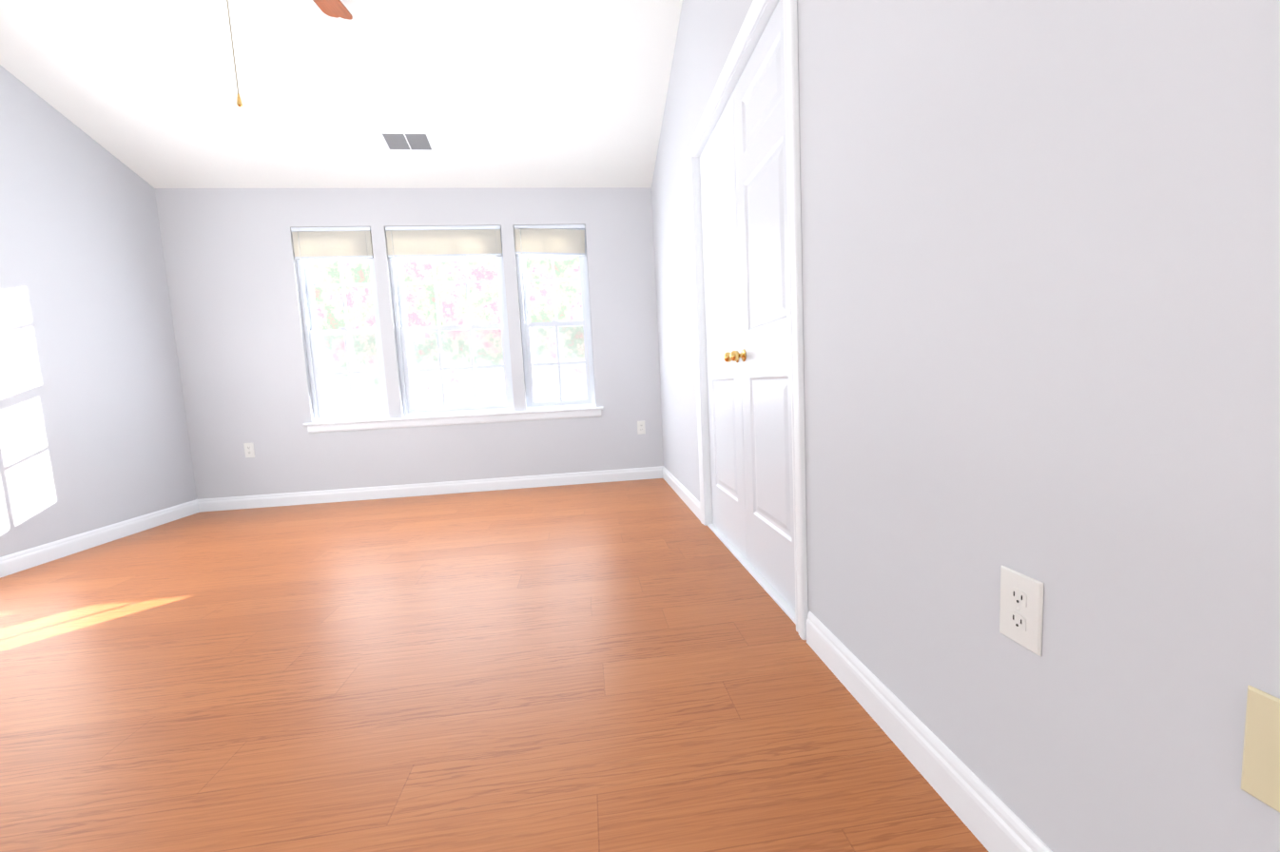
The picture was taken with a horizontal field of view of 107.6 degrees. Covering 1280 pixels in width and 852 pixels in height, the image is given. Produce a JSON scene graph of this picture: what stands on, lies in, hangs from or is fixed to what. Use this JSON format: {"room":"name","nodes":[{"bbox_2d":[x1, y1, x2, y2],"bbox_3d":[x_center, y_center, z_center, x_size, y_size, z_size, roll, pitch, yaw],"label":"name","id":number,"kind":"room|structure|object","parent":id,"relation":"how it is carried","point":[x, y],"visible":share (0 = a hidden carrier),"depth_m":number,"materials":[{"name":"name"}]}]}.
{"room":"empty bedroom","nodes":[
{"label":"empty bedroom","id":0,"kind":"room"},
{"bbox_2d":[0,64,197,557],"bbox_3d":[-3.231,-0.966,0.084,0.140,4.104,7.219,-3,5,-7],"label":"wall","id":1,"kind":"structure","parent":0,"point":[93,431],"depth_m":2.89,"materials":[{"name":"grey paint"}]},
{"bbox_2d":[0,0,682,188],"bbox_3d":[-1.586,-2.359,1.990,4.010,1.343,3.609,-3,5,-7],"label":"ceiling","id":2,"kind":"structure","parent":0,"point":[521,93],"depth_m":2.85,"materials":[{"name":"paint"}]},
{"bbox_2d":[226,0,352,107],"bbox_3d":[-1.512,-1.810,1.799,1.280,1.139,1.267,-3,5,-7],"label":"fan","id":3,"kind":"object","parent":2,"relation":"hanging from","point":[336,9],"visible":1,"depth_m":2.33,"materials":[{"name":"brown wood"}]},
{"bbox_2d":[377,130,435,152],"bbox_3d":[-1.621,-1.983,3.266,0.320,0.060,0.164,-3,5,-7],"label":"ceiling vent","id":4,"kind":"object","parent":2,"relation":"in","point":[409,141],"visible":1,"depth_m":3.26,"materials":[{"name":"white metal"}]},
{"bbox_2d":[155,187,663,499],"bbox_3d":[-1.711,-0.810,3.861,4.010,2.957,0.140,-3,5,-7],"label":"wall","id":5,"kind":"structure","parent":0,"point":[231,270],"depth_m":3.74,"materials":[{"name":"grey paint"}]},
{"bbox_2d":[243,443,254,457],"bbox_3d":[-3.090,0.191,3.704,0.070,0.115,0.006,-3,5,-7],"label":"electrical outlet","id":6,"kind":"object","parent":5,"relation":"attached to","point":[249,451],"visible":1,"depth_m":3.70,"materials":[{"name":"white plastic"}]},
{"bbox_2d":[290,226,389,422],"bbox_3d":[-2.376,-0.803,3.772,0.584,1.512,0.127,-3,5,-7],"label":"window","id":7,"kind":"structure","parent":5,"relation":"in","point":[322,243],"depth_m":3.76,"materials":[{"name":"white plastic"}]},
{"bbox_2d":[385,225,514,417],"bbox_3d":[-1.542,-0.853,3.869,0.892,1.512,0.127,-3,5,-7],"label":"window","id":8,"kind":"structure","parent":5,"relation":"in","point":[464,242],"depth_m":3.85,"materials":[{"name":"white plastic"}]},
{"bbox_2d":[302,407,603,432],"bbox_3d":[-1.492,-0.054,3.879,2.376,0.082,0.072,-3,5,-7],"label":"window sill","id":9,"kind":"structure","parent":5,"relation":"attached to","point":[428,420],"depth_m":3.85,"materials":[{"name":"white wood"}]},
{"bbox_2d":[513,224,595,410],"bbox_3d":[-0.711,-0.903,3.966,0.582,1.512,0.127,-3,5,-7],"label":"window","id":10,"kind":"structure","parent":5,"relation":"in","point":[552,241],"depth_m":3.96,"materials":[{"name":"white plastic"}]},
{"bbox_2d":[637,420,645,434],"bbox_3d":[0.011,0.013,4.066,0.070,0.115,0.006,-3,5,-7],"label":"electrical outlet","id":11,"kind":"object","parent":5,"relation":"attached to","point":[641,429],"visible":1,"depth_m":4.07,"materials":[{"name":"white plastic"}]},
{"bbox_2d":[0,478,988,851],"bbox_3d":[-0.836,0.896,0.535,4.770,0.120,7.219,-3,5,-7],"label":"floor","id":12,"kind":"structure","parent":0,"point":[624,667],"depth_m":1.31,"materials":[{"name":"brown wood"}]},
{"bbox_2d":[651,0,1279,851],"bbox_3d":[0.606,-1.198,0.532,0.140,4.104,7.219,-3,5,-7],"label":"wall","id":13,"kind":"structure","parent":0,"point":[1041,281],"depth_m":0.68,"materials":[{"name":"grey paint"}]},
{"bbox_2d":[0,465,1052,851],"bbox_3d":[-1.218,0.809,0.481,3.729,0.102,6.938,-3,5,-7],"label":"baseboard","id":14,"kind":"structure","parent":13,"relation":"attached to","point":[985,814],"depth_m":1.36,"materials":[{"name":"white wood"}]},
{"bbox_2d":[686,0,808,639],"bbox_3d":[0.460,-0.426,2.046,0.173,2.107,1.304,-3,5,-7],"label":"closet door","id":15,"kind":"structure","parent":13,"relation":"in","point":[743,158],"depth_m":1.85,"materials":[{"name":"white wood"}]},
{"bbox_2d":[999,564,1043,656],"bbox_3d":[0.597,0.288,0.738,0.006,0.115,0.070,-3,5,-7],"label":"electrical outlet","id":16,"kind":"object","parent":13,"relation":"attached to","point":[1021,609],"visible":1,"depth_m":0.73,"materials":[{"name":"white plastic"}]},
{"bbox_2d":[1241,685,1279,813],"bbox_3d":[0.630,0.328,0.453,0.012,0.115,0.070,-3,5,-7],"label":"wall plate","id":17,"kind":"object","parent":13,"relation":"attached to","point":[1260,778],"visible":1,"depth_m":0.47,"materials":[{"name":"beige plastic"}]},
{"label":"outside","id":18,"kind":"structure","parent":0,"visible":0},
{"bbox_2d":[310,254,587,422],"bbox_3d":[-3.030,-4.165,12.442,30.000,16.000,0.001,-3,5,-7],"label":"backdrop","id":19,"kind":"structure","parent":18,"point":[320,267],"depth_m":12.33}
]}

